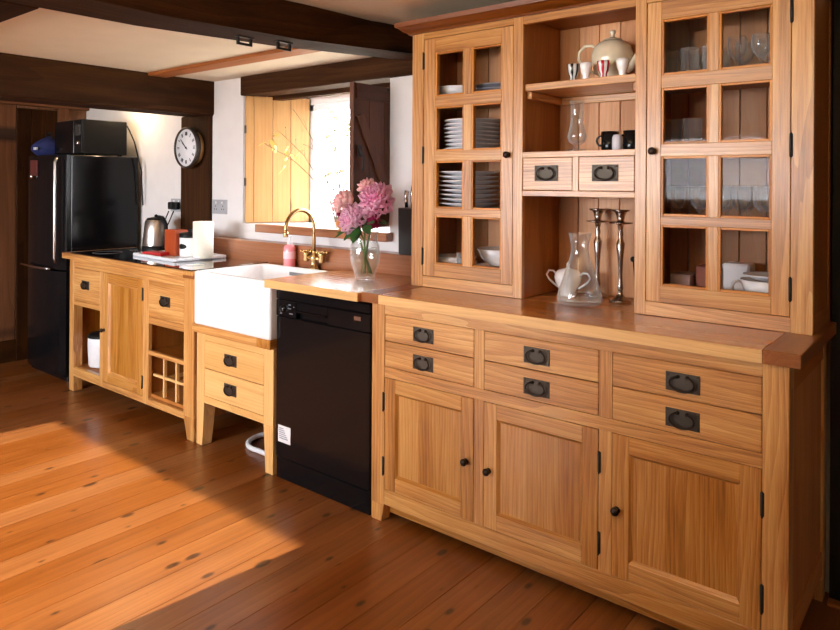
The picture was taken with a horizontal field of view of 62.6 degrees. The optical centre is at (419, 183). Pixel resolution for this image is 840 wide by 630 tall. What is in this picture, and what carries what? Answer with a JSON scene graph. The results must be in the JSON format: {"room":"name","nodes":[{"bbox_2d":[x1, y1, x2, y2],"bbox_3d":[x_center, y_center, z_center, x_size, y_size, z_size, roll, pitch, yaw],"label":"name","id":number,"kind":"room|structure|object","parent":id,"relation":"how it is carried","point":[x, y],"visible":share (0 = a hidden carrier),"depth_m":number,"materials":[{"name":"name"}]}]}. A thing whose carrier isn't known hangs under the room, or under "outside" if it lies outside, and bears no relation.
{"room":"kitchen","nodes":[
{"label":"kitchen","id":0,"kind":"room"},
{"bbox_2d":[0,104,85,340],"bbox_3d":[-4.372,0.195,3.909,0.286,2.300,5.600,0,0,39],"label":"wall","id":1,"kind":"structure","parent":0,"point":[8,113],"depth_m":5.23,"materials":[{"name":"brown wood"}]},
{"bbox_2d":[0,339,15,363],"bbox_3d":[-4.399,1.262,3.668,0.038,0.165,5.200,0,0,39],"label":"baseboard","id":2,"kind":"structure","parent":1,"relation":"attached to","point":[8,347],"depth_m":5.22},
{"bbox_2d":[0,0,37,21],"bbox_3d":[-2.716,-0.668,3.393,3.300,0.075,0.280,0,0,39],"label":"trim","id":3,"kind":"structure","parent":1,"relation":"attached to","point":[8,10],"depth_m":2.47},
{"bbox_2d":[16,108,56,360],"bbox_3d":[-2.984,0.388,5.381,0.018,1.930,0.298,0,0,39],"label":"door","id":4,"kind":"structure","parent":1,"relation":"in","point":[33,125],"depth_m":5.30,"materials":[{"name":"wood"}]},
{"bbox_2d":[0,100,89,121],"bbox_3d":[-4.369,0.335,3.648,0.060,2.020,5.200,0,0,39],"label":"trim","id":5,"kind":"structure","parent":1,"relation":"attached to","point":[62,111],"depth_m":5.47,"materials":[{"name":"brown wood"}]},
{"bbox_2d":[0,0,515,81],"bbox_3d":[-1.552,-0.826,1.430,7.820,0.305,5.300,0,0,39],"label":"ceiling","id":6,"kind":"structure","parent":0,"point":[40,32],"depth_m":3.28,"materials":[{"name":"paint"}]},
{"bbox_2d":[148,47,320,77],"bbox_3d":[-1.046,-0.669,3.776,1.470,0.033,0.120,0,0,39],"label":"trim","id":7,"kind":"structure","parent":6,"relation":"attached to","point":[273,54],"depth_m":3.72,"materials":[{"name":"brown wood"}]},
{"bbox_2d":[0,359,839,629],"bbox_3d":[-1.431,1.393,1.515,7.920,0.060,5.800,0,0,39],"label":"floor","id":8,"kind":"structure","parent":0,"point":[111,518],"depth_m":2.57,"materials":[{"name":"brown wood"}]},
{"bbox_2d":[20,155,137,381],"bbox_3d":[-2.510,0.580,5.053,0.618,1.553,0.603,0,0,39],"label":"refrigerator","id":9,"kind":"object","parent":8,"relation":"on","point":[76,202],"visible":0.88,"depth_m":4.81,"materials":[{"name":"black metal"}]},
{"bbox_2d":[30,160,37,175],"bbox_3d":[-2.738,-0.110,4.901,0.110,0.110,0.010,0,0,39],"label":"note card","id":10,"kind":"object","parent":9,"relation":"attached to","point":[33,163],"visible":1,"depth_m":4.89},
{"bbox_2d":[31,132,56,155],"bbox_3d":[-2.784,-0.294,5.184,0.201,0.186,0.249,0,0,39],"label":"lunch bag","id":11,"kind":"object","parent":9,"relation":"on","point":[45,146],"visible":0.69,"depth_m":5.10,"materials":[{"name":"blue fabric"}]},
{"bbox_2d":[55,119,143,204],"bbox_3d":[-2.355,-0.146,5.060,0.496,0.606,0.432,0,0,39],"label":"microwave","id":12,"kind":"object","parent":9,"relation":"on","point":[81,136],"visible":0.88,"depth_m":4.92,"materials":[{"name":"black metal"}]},
{"bbox_2d":[69,259,228,441],"bbox_3d":[-1.583,0.930,4.304,1.439,0.863,0.585,0,0,39],"label":"base cabinet","id":13,"kind":"object","parent":8,"relation":"on","point":[144,320],"visible":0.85,"depth_m":4.04,"materials":[{"name":"brown wood"}]},
{"bbox_2d":[87,330,99,367],"bbox_3d":[-2.075,1.059,4.551,0.216,0.268,0.216,0,0,39],"label":"caddy","id":14,"kind":"object","parent":13,"relation":"in","point":[93,337],"visible":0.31,"depth_m":4.45,"materials":[{"name":"white plastic"}]},
{"bbox_2d":[62,247,194,278],"bbox_3d":[-1.588,0.480,4.338,1.531,0.037,0.622,0,0,39],"label":"countertop","id":15,"kind":"structure","parent":13,"relation":"on","point":[117,263],"depth_m":4.02,"materials":[{"name":"brown wood"}]},
{"bbox_2d":[70,247,267,270],"bbox_3d":[-1.593,0.458,4.288,1.405,0.007,0.505,0,0,39],"label":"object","id":16,"kind":"structure","parent":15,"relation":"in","point":[124,254],"depth_m":4.06,"materials":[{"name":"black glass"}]},
{"bbox_2d":[142,214,167,251],"bbox_3d":[-1.767,0.331,4.619,0.180,0.248,0.201,0,0,-13],"label":"kettle","id":17,"kind":"object","parent":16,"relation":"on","point":[154,227],"visible":0.88,"depth_m":4.56,"materials":[{"name":"metal"}]},
{"bbox_2d":[133,250,225,261],"bbox_3d":[-1.497,0.446,4.291,0.520,0.020,0.350,0,0,43],"label":"serving tray","id":18,"kind":"object","parent":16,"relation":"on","point":[139,254],"visible":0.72,"depth_m":4.15,"materials":[{"name":"white plastic"}]},
{"bbox_2d":[142,251,168,255],"bbox_3d":[-1.641,0.436,4.305,0.160,0.022,0.090,0,0,28],"label":"packet","id":19,"kind":"object","parent":18,"relation":"on","point":[155,253],"visible":0.82,"depth_m":4.27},
{"bbox_2d":[161,256,185,258],"bbox_3d":[-1.497,0.452,4.291,0.480,0.008,0.310,0,0,43],"label":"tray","id":20,"kind":"object","parent":18,"relation":"on","point":[162,257],"depth_m":4.18,"materials":[{"name":"white plastic"}]},
{"bbox_2d":[165,229,187,255],"bbox_3d":[-1.525,0.368,4.320,0.120,0.160,0.090,0,0,39],"label":"wooden box","id":21,"kind":"object","parent":18,"relation":"on","point":[171,235],"visible":0.66,"depth_m":4.27,"materials":[{"name":"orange wood"}]},
{"bbox_2d":[179,229,192,257],"bbox_3d":[-1.413,0.364,4.243,0.128,0.170,0.128,0,0,39],"label":"storage jar","id":22,"kind":"object","parent":18,"relation":"on","point":[185,238],"visible":0.69,"depth_m":4.18,"materials":[{"name":"white ceramic"}]},
{"bbox_2d":[193,221,213,258],"bbox_3d":[-1.310,0.339,4.172,0.120,0.220,0.120,0,0,39],"label":"paper roll","id":23,"kind":"object","parent":18,"relation":"on","point":[203,231],"visible":0.94,"depth_m":4.12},
{"bbox_2d":[192,322,276,474],"bbox_3d":[-0.791,0.932,3.611,0.639,0.868,0.502,0,0,39],"label":"base cabinet","id":24,"kind":"object","parent":8,"relation":"on","point":[237,373],"visible":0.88,"depth_m":3.40,"materials":[{"name":"brown wood"}]},
{"bbox_2d":[194,263,325,339],"bbox_3d":[-0.791,0.592,3.571,0.620,0.276,0.466,0,0,39],"label":"sink","id":25,"kind":"object","parent":24,"relation":"on","point":[235,299],"visible":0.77,"depth_m":3.40,"materials":[{"name":"white ceramic"}]},
{"bbox_2d":[268,263,333,270],"bbox_3d":[-0.629,0.482,3.789,0.649,0.035,0.066,0,0,39],"label":"countertop","id":26,"kind":"structure","parent":24,"relation":"on","point":[268,263],"depth_m":3.82,"materials":[{"name":"brown wood"}]},
{"bbox_2d":[283,235,295,266],"bbox_3d":[-0.729,0.377,3.864,0.068,0.173,0.068,0,0,-13],"label":"soap bottle","id":27,"kind":"object","parent":26,"relation":"on","point":[289,253],"visible":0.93,"depth_m":3.84,"materials":[{"name":"pink plastic"}]},
{"bbox_2d":[283,208,327,269],"bbox_3d":[-0.635,0.297,3.704,0.248,0.334,0.175,0,0,-29],"label":"mixer tap","id":28,"kind":"object","parent":26,"relation":"on","point":[313,257],"visible":1,"depth_m":3.72,"materials":[{"name":"gold metal"}]},
{"bbox_2d":[246,432,264,455],"bbox_3d":[-0.692,1.335,3.575,0.455,0.060,0.335,0,0,39],"label":"hose","id":29,"kind":"object","parent":8,"relation":"on","point":[249,446],"visible":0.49,"depth_m":3.55,"materials":[{"name":"white plastic"}]},
{"bbox_2d":[276,290,372,514],"bbox_3d":[-0.268,0.933,3.241,0.599,0.872,0.578,0,0,39],"label":"dishwasher","id":30,"kind":"object","parent":8,"relation":"on","point":[324,392],"visible":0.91,"depth_m":3.01,"materials":[{"name":"black metal"}]},
{"bbox_2d":[264,269,410,301],"bbox_3d":[-0.320,0.467,3.231,0.604,0.038,0.542,0,0,39],"label":"countertop","id":31,"kind":"structure","parent":30,"relation":"on","point":[338,284],"depth_m":3.13,"materials":[{"name":"brown wood"}]},
{"bbox_2d":[350,231,379,280],"bbox_3d":[-0.256,0.335,3.206,0.141,0.228,0.141,0,0,39],"label":"flower vase","id":32,"kind":"object","parent":31,"relation":"on","point":[378,231],"visible":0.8,"depth_m":3.20,"materials":[{"name":"glass"}]},
{"bbox_2d":[330,189,371,273],"bbox_3d":[-0.324,0.222,3.268,0.246,0.395,0.116,0,0,39],"label":"peony","id":33,"kind":"object","parent":32,"relation":"in","point":[342,198],"visible":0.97,"depth_m":3.27,"materials":[{"name":"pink plant"}]},
{"bbox_2d":[335,217,369,272],"bbox_3d":[-0.322,0.287,3.232,0.196,0.264,0.050,0,0,32],"label":"rose","id":34,"kind":"object","parent":32,"relation":"in","point":[337,222],"visible":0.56,"depth_m":3.24,"materials":[{"name":"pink plant"}]},
{"bbox_2d":[338,202,368,273],"bbox_3d":[-0.313,0.251,3.191,0.159,0.336,0.114,0,0,24],"label":"peony","id":35,"kind":"object","parent":32,"relation":"in","point":[350,217],"visible":0.96,"depth_m":3.16,"materials":[{"name":"pink plant"}]},
{"bbox_2d":[335,219,386,242],"bbox_3d":[-0.291,0.212,3.152,0.282,0.114,0.138,0,0,39],"label":"leaves","id":36,"kind":"object","parent":32,"relation":"in","point":[355,234],"visible":0.8,"depth_m":3.11,"materials":[{"name":"green plant"}]},
{"bbox_2d":[356,178,373,273],"bbox_3d":[-0.256,0.195,3.232,0.106,0.449,0.082,0,0,39],"label":"peony","id":37,"kind":"object","parent":32,"relation":"in","point":[363,183],"visible":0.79,"depth_m":3.21,"materials":[{"name":"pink plant"}]},
{"bbox_2d":[365,214,381,271],"bbox_3d":[-0.233,0.278,3.160,0.056,0.284,0.140,0,0,-41],"label":"rose","id":38,"kind":"object","parent":32,"relation":"in","point":[374,225],"visible":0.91,"depth_m":3.13,"materials":[{"name":"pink plant"}]},
{"bbox_2d":[358,181,394,273],"bbox_3d":[-0.205,0.204,3.147,0.188,0.432,0.140,0,0,39],"label":"peony","id":39,"kind":"object","parent":32,"relation":"in","point":[373,197],"visible":0.99,"depth_m":3.12,"materials":[{"name":"pink plant"}]},
{"bbox_2d":[362,284,835,629],"bbox_3d":[0.571,0.913,2.571,1.613,0.922,0.610,0,0,39],"label":"sideboard","id":40,"kind":"object","parent":8,"relation":"on","point":[669,471],"visible":0.98,"depth_m":2.20,"materials":[{"name":"brown wood"}]},
{"bbox_2d":[546,262,590,296],"bbox_3d":[0.597,0.384,2.784,0.110,0.136,0.176,0,0,-21],"label":"sugar bowl","id":41,"kind":"object","parent":40,"relation":"on","point":[571,281],"visible":1,"depth_m":2.75,"materials":[{"name":"white ceramic"}]},
{"bbox_2d":[557,232,602,306],"bbox_3d":[0.601,0.319,2.595,0.168,0.266,0.168,0,0,39],"label":"carafe","id":42,"kind":"object","parent":40,"relation":"on","point":[582,305],"visible":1,"depth_m":2.58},
{"bbox_2d":[586,208,609,297],"bbox_3d":[0.711,0.277,2.763,0.090,0.352,0.090,0,0,39],"label":"candlestick","id":43,"kind":"object","parent":40,"relation":"on","point":[596,293],"visible":0.98,"depth_m":2.75,"materials":[{"name":"metal"}]},
{"bbox_2d":[394,0,832,335],"bbox_3d":[0.653,-0.124,2.660,1.685,1.154,0.375,0,0,39],"label":"hutch","id":44,"kind":"object","parent":40,"relation":"on","point":[549,185],"visible":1,"depth_m":2.56,"materials":[{"name":"brown wood"}]},
{"bbox_2d":[440,85,477,94],"bbox_3d":[0.171,-0.396,3.095,0.210,0.063,0.210,0,0,39],"label":"serving bowl","id":45,"kind":"object","parent":44,"relation":"on","point":[449,89],"visible":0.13,"depth_m":3.01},
{"bbox_2d":[446,206,499,207],"bbox_3d":[0.219,0.112,3.051,0.274,0.018,0.274,0,0,39],"label":"dinner plate","id":46,"kind":"object","parent":44,"relation":"on","point":[446,206],"visible":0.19,"depth_m":3.13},
{"bbox_2d":[439,202,499,206],"bbox_3d":[0.216,0.093,3.054,0.274,0.018,0.274,0,0,39],"label":"dinner plate","id":47,"kind":"object","parent":46,"relation":"on","point":[453,204],"visible":0.7,"depth_m":2.98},
{"bbox_2d":[439,197,499,202],"bbox_3d":[0.222,0.073,3.054,0.274,0.018,0.274,0,0,39],"label":"dinner plate","id":48,"kind":"object","parent":47,"relation":"on","point":[477,200],"visible":0.77,"depth_m":2.98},
{"bbox_2d":[439,193,499,197],"bbox_3d":[0.220,0.054,3.057,0.274,0.018,0.274,0,0,39],"label":"dinner plate","id":49,"kind":"object","parent":48,"relation":"on","point":[453,195],"visible":0.84,"depth_m":2.98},
{"bbox_2d":[439,189,499,193],"bbox_3d":[0.220,0.034,3.055,0.274,0.018,0.274,0,0,39],"label":"dinner plate","id":50,"kind":"object","parent":49,"relation":"on","point":[477,191],"visible":0.74,"depth_m":2.98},
{"bbox_2d":[439,185,499,188],"bbox_3d":[0.219,0.015,3.057,0.274,0.018,0.274,0,0,39],"label":"dinner plate","id":51,"kind":"object","parent":50,"relation":"on","point":[448,186],"visible":0.75,"depth_m":2.97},
{"bbox_2d":[439,180,499,184],"bbox_3d":[0.222,-0.005,3.056,0.274,0.018,0.274,0,0,39],"label":"dinner plate","id":52,"kind":"object","parent":51,"relation":"on","point":[478,182],"visible":0.77,"depth_m":2.97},
{"bbox_2d":[439,176,499,179],"bbox_3d":[0.220,-0.024,3.052,0.274,0.018,0.274,0,0,39],"label":"dinner plate","id":53,"kind":"object","parent":52,"relation":"on","point":[447,177],"visible":0.66,"depth_m":2.97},
{"bbox_2d":[439,171,499,175],"bbox_3d":[0.218,-0.044,3.053,0.274,0.018,0.274,0,0,39],"label":"dinner plate","id":54,"kind":"object","parent":53,"relation":"on","point":[453,173],"visible":0.77,"depth_m":2.97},
{"bbox_2d":[448,104,500,110],"bbox_3d":[0.302,-0.353,3.022,0.520,0.018,0.233,0,0,39],"label":"shelf","id":55,"kind":"object","parent":44,"relation":"attached to","point":[487,107],"depth_m":3.15,"materials":[{"name":"brown wood"}]},
{"bbox_2d":[567,63,578,79],"bbox_3d":[0.580,-0.420,2.615,0.045,0.062,0.045,0,0,39],"label":"egg cup","id":56,"kind":"object","parent":44,"relation":"on","point":[573,69],"visible":0.88,"depth_m":2.60,"materials":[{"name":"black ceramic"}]},
{"bbox_2d":[525,74,634,97],"bbox_3d":[0.679,-0.374,2.682,0.452,0.028,0.288,0,0,39],"label":"shelf","id":57,"kind":"object","parent":44,"relation":"attached to","point":[618,86],"depth_m":2.65,"materials":[{"name":"brown wood"}]},
{"bbox_2d":[580,62,591,78],"bbox_3d":[0.620,-0.420,2.582,0.045,0.062,0.045,0,0,39],"label":"egg cup","id":58,"kind":"object","parent":44,"relation":"on","point":[585,67],"visible":0.84,"depth_m":2.57,"materials":[{"name":"white ceramic"}]},
{"bbox_2d":[597,60,609,76],"bbox_3d":[0.675,-0.419,2.538,0.045,0.062,0.045,0,0,39],"label":"egg cup","id":59,"kind":"object","parent":44,"relation":"on","point":[603,65],"visible":0.88,"depth_m":2.52,"materials":[{"name":"red ceramic"}]},
{"bbox_2d":[577,30,635,76],"bbox_3d":[0.737,-0.489,2.651,0.160,0.202,0.245,0,0,-20],"label":"teapot","id":60,"kind":"object","parent":44,"relation":"on","point":[612,48],"visible":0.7,"depth_m":2.59,"materials":[{"name":"ceramic"}]},
{"bbox_2d":[596,131,618,149],"bbox_3d":[0.699,-0.156,2.553,0.064,0.070,0.076,0,0,-28],"label":"mug","id":61,"kind":"object","parent":44,"relation":"on","point":[606,136],"visible":0.74,"depth_m":2.52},
{"bbox_2d":[612,134,622,149],"bbox_3d":[0.715,-0.150,2.501,0.038,0.057,0.038,0,0,39],"label":"pot","id":62,"kind":"object","parent":44,"relation":"on","point":[617,140],"visible":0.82,"depth_m":2.49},
{"bbox_2d":[616,58,628,74],"bbox_3d":[0.732,-0.419,2.492,0.045,0.062,0.045,0,0,39],"label":"egg cup","id":63,"kind":"object","parent":44,"relation":"on","point":[622,63],"visible":0.85,"depth_m":2.48,"materials":[{"name":"white ceramic"}]},
{"bbox_2d":[621,130,634,148],"bbox_3d":[0.764,-0.156,2.500,0.064,0.070,0.076,0,0,-28],"label":"mug","id":64,"kind":"object","parent":44,"relation":"on","point":[628,135],"visible":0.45,"depth_m":2.47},
{"bbox_2d":[667,54,686,72],"bbox_3d":[0.946,-0.416,2.543,0.068,0.115,0.068,0,0,39],"label":"glass tumbler","id":65,"kind":"object","parent":44,"relation":"on","point":[686,54],"visible":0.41,"depth_m":2.55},
{"bbox_2d":[670,271,694,285],"bbox_3d":[0.952,0.378,2.483,0.070,0.112,0.100,0,0,39],"label":"box","id":66,"kind":"object","parent":44,"relation":"on","point":[680,277],"visible":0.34,"depth_m":2.45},
{"bbox_2d":[695,264,705,286],"bbox_3d":[1.038,0.363,2.459,0.085,0.142,0.090,0,0,39],"label":"box","id":67,"kind":"object","parent":44,"relation":"on","point":[700,270],"visible":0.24,"depth_m":2.44,"materials":[{"name":"cardboard"}]},
{"bbox_2d":[666,83,769,93],"bbox_3d":[1.086,-0.349,2.386,0.512,0.018,0.233,0,0,39],"label":"shelf","id":68,"kind":"object","parent":44,"relation":"attached to","point":[763,87],"depth_m":2.47,"materials":[{"name":"brown wood"}]},
{"bbox_2d":[722,261,754,290],"bbox_3d":[1.114,0.356,2.413,0.090,0.157,0.085,0,0,39],"label":"mug","id":69,"kind":"object","parent":44,"relation":"on","point":[731,270],"visible":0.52,"depth_m":2.39,"materials":[{"name":"white ceramic"}]},
{"bbox_3d":[0.237,-0.128,3.042,0.260,0.018,0.260,0,0,39],"label":"dinner plate","id":70,"kind":"object","parent":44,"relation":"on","visible":0},
{"bbox_2d":[443,147,494,148],"bbox_3d":[0.233,-0.145,3.043,0.260,0.018,0.260,0,0,39],"label":"dinner plate","id":71,"kind":"object","parent":70,"relation":"on","point":[450,147],"visible":0.11,"depth_m":2.94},
{"bbox_2d":[445,143,499,146],"bbox_3d":[0.238,-0.163,3.041,0.260,0.018,0.260,0,0,39],"label":"dinner plate","id":72,"kind":"object","parent":71,"relation":"on","point":[450,144],"visible":0.45,"depth_m":2.96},
{"bbox_2d":[444,139,499,142],"bbox_3d":[0.236,-0.180,3.038,0.260,0.018,0.260,0,0,39],"label":"dinner plate","id":73,"kind":"object","parent":72,"relation":"on","point":[448,140],"visible":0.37,"depth_m":2.96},
{"bbox_2d":[444,135,499,138],"bbox_3d":[0.235,-0.198,3.041,0.260,0.018,0.260,0,0,39],"label":"dinner plate","id":74,"kind":"object","parent":73,"relation":"on","point":[448,136],"visible":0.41,"depth_m":2.96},
{"bbox_2d":[444,130,499,134],"bbox_3d":[0.236,-0.215,3.042,0.260,0.018,0.260,0,0,39],"label":"dinner plate","id":75,"kind":"object","parent":74,"relation":"on","point":[478,132],"visible":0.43,"depth_m":2.96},
{"bbox_2d":[443,126,499,130],"bbox_3d":[0.233,-0.233,3.042,0.260,0.018,0.260,0,0,39],"label":"dinner plate","id":76,"kind":"object","parent":75,"relation":"on","point":[485,128],"visible":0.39,"depth_m":2.96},
{"bbox_2d":[444,122,499,126],"bbox_3d":[0.237,-0.250,3.044,0.260,0.018,0.260,0,0,39],"label":"dinner plate","id":77,"kind":"object","parent":76,"relation":"on","point":[488,124],"visible":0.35,"depth_m":2.96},
{"bbox_2d":[444,118,499,122],"bbox_3d":[0.236,-0.268,3.039,0.260,0.018,0.260,0,0,39],"label":"dinner plate","id":78,"kind":"object","parent":77,"relation":"on","point":[456,120],"visible":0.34,"depth_m":2.95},
{"bbox_3d":[0.346,-0.372,2.949,0.230,0.018,0.230,0,0,39],"label":"dinner plate","id":79,"kind":"object","parent":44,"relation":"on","visible":0},
{"bbox_2d":[476,86,500,90],"bbox_3d":[0.348,-0.390,2.950,0.230,0.018,0.230,0,0,39],"label":"dinner plate","id":80,"kind":"object","parent":79,"relation":"on","point":[496,87],"visible":0.08,"depth_m":2.87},
{"bbox_2d":[476,82,500,87],"bbox_3d":[0.351,-0.408,2.949,0.230,0.018,0.230,0,0,39],"label":"dinner plate","id":81,"kind":"object","parent":80,"relation":"on","point":[491,84],"visible":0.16,"depth_m":2.87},
{"bbox_3d":[0.165,0.398,3.105,0.190,0.061,0.190,0,0,39],"label":"soup bowl","id":82,"kind":"object","parent":44,"relation":"on","visible":0},
{"bbox_3d":[0.165,0.376,3.110,0.190,0.061,0.190,0,0,39],"label":"soup bowl","id":83,"kind":"object","parent":82,"relation":"on","visible":0},
{"bbox_2d":[439,253,476,262],"bbox_3d":[0.161,0.354,3.109,0.190,0.061,0.190,0,0,39],"label":"soup bowl","id":84,"kind":"object","parent":83,"relation":"on","point":[449,257],"visible":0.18,"depth_m":3.05,"materials":[{"name":"white ceramic"}]},
{"bbox_2d":[609,209,632,302],"bbox_3d":[0.770,0.277,2.651,0.090,0.352,0.090,0,0,39],"label":"candlestick","id":85,"kind":"object","parent":40,"relation":"on","point":[620,245],"visible":1,"depth_m":2.64,"materials":[{"name":"metal"}]},
{"bbox_2d":[86,8,830,592],"bbox_3d":[0.228,0.222,3.535,7.700,2.300,0.420,0,0,39],"label":"wall","id":86,"kind":"structure","parent":0,"point":[154,135],"depth_m":4.44,"materials":[{"name":"white paint"}]},
{"bbox_2d":[0,52,213,116],"bbox_3d":[-2.797,-0.576,2.968,0.230,0.240,4.320,0,0,39],"label":"ceiling beam","id":87,"kind":"structure","parent":86,"relation":"attached to","point":[26,79],"depth_m":3.97,"materials":[{"name":"wood"}]},
{"bbox_2d":[168,202,179,224],"bbox_3d":[-1.731,0.289,4.779,0.135,0.321,0.057,0,0,0],"label":"plug","id":88,"kind":"object","parent":86,"relation":"attached to","point":[175,205],"visible":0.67,"depth_m":4.76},
{"bbox_2d":[171,198,180,211],"bbox_3d":[-1.699,0.151,4.822,0.145,0.090,0.013,0,0,39],"label":"wall socket","id":89,"kind":"object","parent":86,"relation":"attached to","point":[172,199],"visible":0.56,"depth_m":4.81,"materials":[{"name":"silver"}]},
{"bbox_2d":[174,127,203,168],"bbox_3d":[-1.542,-0.238,4.620,0.278,0.278,0.073,0,0,39],"label":"wall clock","id":90,"kind":"object","parent":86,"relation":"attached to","point":[188,143],"visible":1,"depth_m":4.59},
{"bbox_2d":[181,116,212,231],"bbox_3d":[-1.509,0.452,4.669,0.335,1.820,0.048,0,0,39],"label":"trim","id":91,"kind":"structure","parent":86,"relation":"attached to","point":[196,182],"depth_m":4.61,"materials":[{"name":"wood"}]},
{"bbox_2d":[3,0,412,60],"bbox_3d":[-1.534,-0.692,1.937,0.460,0.212,4.334,0,0,43],"label":"ceiling beam","id":92,"kind":"structure","parent":86,"relation":"attached to","point":[278,23],"depth_m":2.85,"materials":[{"name":"brown wood"}]},
{"bbox_2d":[212,199,226,213],"bbox_3d":[-1.309,0.152,4.505,0.160,0.093,0.013,0,0,39],"label":"wall socket","id":93,"kind":"object","parent":86,"relation":"attached to","point":[218,206],"visible":1,"depth_m":4.50,"materials":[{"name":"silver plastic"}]},
{"bbox_2d":[244,96,308,222],"bbox_3d":[-0.913,-0.151,4.416,0.412,0.797,0.026,0,0,-23],"label":"window shutter","id":94,"kind":"object","parent":86,"relation":"attached to","point":[271,195],"visible":0.89,"depth_m":4.40,"materials":[{"name":"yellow wood"}]},
{"bbox_2d":[214,236,411,275],"bbox_3d":[-0.603,0.407,3.874,1.903,0.120,0.100,0,0,39],"label":"trim","id":95,"kind":"structure","parent":86,"relation":"attached to","point":[337,258],"depth_m":3.76,"materials":[{"name":"brown wood"}]},
{"bbox_2d":[398,207,411,254],"bbox_3d":[-0.035,0.236,3.414,0.125,0.229,0.090,0,0,39],"label":"knife block","id":96,"kind":"object","parent":95,"relation":"on","point":[404,214],"visible":0.48,"depth_m":3.39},
{"bbox_2d":[404,190,408,207],"bbox_3d":[-0.067,0.078,3.441,0.028,0.089,0.024,0,0,39],"label":"kitchen knife","id":97,"kind":"object","parent":96,"relation":"on","point":[406,193],"visible":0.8,"depth_m":3.43,"materials":[{"name":"silver metal"}]},
{"bbox_2d":[243,222,388,231],"bbox_3d":[-0.514,0.278,4.124,1.238,0.045,0.400,0,0,39],"label":"windowsill","id":98,"kind":"structure","parent":86,"relation":"attached to","point":[246,226],"depth_m":4.28,"materials":[{"name":"white paint"}]},
{"bbox_3d":[-0.464,0.104,3.982,0.150,0.300,0.150,0,0,39],"label":"vase","id":99,"kind":"object","parent":98,"relation":"on","visible":0},
{"bbox_2d":[260,109,347,221],"bbox_3d":[-0.643,-0.104,4.059,0.628,0.676,0.225,0,0,30],"label":"arrangement","id":100,"kind":"object","parent":99,"relation":"in","point":[272,144],"visible":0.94,"depth_m":3.98,"materials":[{"name":"yellow plant"}]},
{"bbox_2d":[255,224,392,241],"bbox_3d":[-0.573,0.274,3.883,1.078,0.048,0.050,0,0,39],"label":"trim","id":101,"kind":"structure","parent":86,"relation":"attached to","point":[264,228],"depth_m":3.85,"materials":[{"name":"brown wood"}]},
{"bbox_2d":[240,57,412,96],"bbox_3d":[-0.470,-0.608,3.897,1.588,0.119,0.145,0,0,39],"label":"wooden beam","id":102,"kind":"structure","parent":86,"relation":"attached to","point":[371,70],"depth_m":3.87,"materials":[{"name":"wood"}]},
{"bbox_2d":[309,101,349,223],"bbox_3d":[-0.324,-0.127,4.207,1.052,0.767,0.035,0,0,39],"label":"window","id":103,"kind":"structure","parent":86,"relation":"in","point":[313,109],"depth_m":4.49,"materials":[{"name":"white plastic"}]},
{"bbox_2d":[269,82,389,100],"bbox_3d":[-0.521,-0.546,4.096,1.222,0.037,0.060,0,0,39],"label":"trim","id":104,"kind":"structure","parent":86,"relation":"attached to","point":[338,91],"depth_m":4.14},
{"bbox_2d":[349,82,389,226],"bbox_3d":[-0.218,-0.137,3.518,0.049,0.723,0.351,0,0,39],"label":"window shutter","id":105,"kind":"object","parent":86,"relation":"attached to","point":[369,143],"visible":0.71,"depth_m":3.48,"materials":[{"name":"brown wood"}]},
{"bbox_2d":[827,598,839,609],"bbox_3d":[1.682,1.375,1.989,0.883,0.012,0.040,0,0,39],"label":"trim","id":106,"kind":"structure","parent":86,"relation":"attached to","point":[833,603],"depth_m":2.25,"materials":[{"name":"brown wood"}]},
{"bbox_2d":[829,0,839,600],"bbox_3d":[1.717,0.381,2.024,0.883,2.000,0.048,0,0,39],"label":"door","id":107,"kind":"structure","parent":86,"relation":"in","point":[834,538],"depth_m":2.27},
{"label":"outside","id":108,"kind":"structure","parent":0,"visible":0},
{"bbox_3d":[-1.531,1.432,2.884,22.000,0.100,25.600,0,0,39],"label":"ground","id":109,"kind":"structure","parent":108,"visible":0},
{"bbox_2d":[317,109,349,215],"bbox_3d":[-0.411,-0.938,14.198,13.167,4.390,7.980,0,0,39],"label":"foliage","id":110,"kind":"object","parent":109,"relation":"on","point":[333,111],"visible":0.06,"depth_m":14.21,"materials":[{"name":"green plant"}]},
{"bbox_3d":[1.140,0.426,2.272,0.190,0.018,0.190,0,0,39],"label":"serving dish","id":111,"kind":"object","parent":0,"visible":0},
{"bbox_3d":[1.140,0.406,2.272,0.190,0.018,0.190,0,0,39],"label":"serving dish","id":112,"kind":"object","parent":111,"relation":"on","visible":0},
{"bbox_2d":[730,277,768,292],"bbox_3d":[1.138,0.355,2.268,0.160,0.079,0.160,0,0,-16],"label":"serving dish","id":113,"kind":"object","parent":112,"relation":"on","point":[748,283],"visible":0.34,"depth_m":2.24,"materials":[{"name":"white ceramic"}]},
{"bbox_2d":[743,271,768,280],"bbox_3d":[1.138,0.307,2.268,0.140,0.018,0.140,0,0,39],"label":"saucer","id":114,"kind":"object","parent":113,"relation":"on","point":[756,275],"visible":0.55,"depth_m":2.30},
{"bbox_3d":[0.344,0.421,2.968,0.240,0.018,0.240,0,0,39],"label":"serving dish","id":115,"kind":"object","parent":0,"visible":0},
{"bbox_3d":[0.342,0.401,2.964,0.240,0.018,0.240,0,0,39],"label":"serving dish","id":116,"kind":"object","parent":115,"relation":"on","visible":0},
{"bbox_3d":[0.345,0.381,2.966,0.240,0.018,0.240,0,0,39],"label":"serving dish","id":117,"kind":"object","parent":116,"relation":"on","visible":0},
{"bbox_2d":[475,262,499,266],"bbox_3d":[0.343,0.361,2.967,0.240,0.018,0.240,0,0,39],"label":"serving dish","id":118,"kind":"object","parent":117,"relation":"on","point":[485,263],"visible":0.12,"depth_m":3.04,"materials":[{"name":"white ceramic"}]},
{"bbox_2d":[477,246,499,265],"bbox_3d":[0.344,0.314,2.964,0.200,0.071,0.200,0,0,39],"label":"serving bowl","id":119,"kind":"object","parent":118,"relation":"on","point":[490,254],"visible":0.48,"depth_m":2.91,"materials":[{"name":"white ceramic"}]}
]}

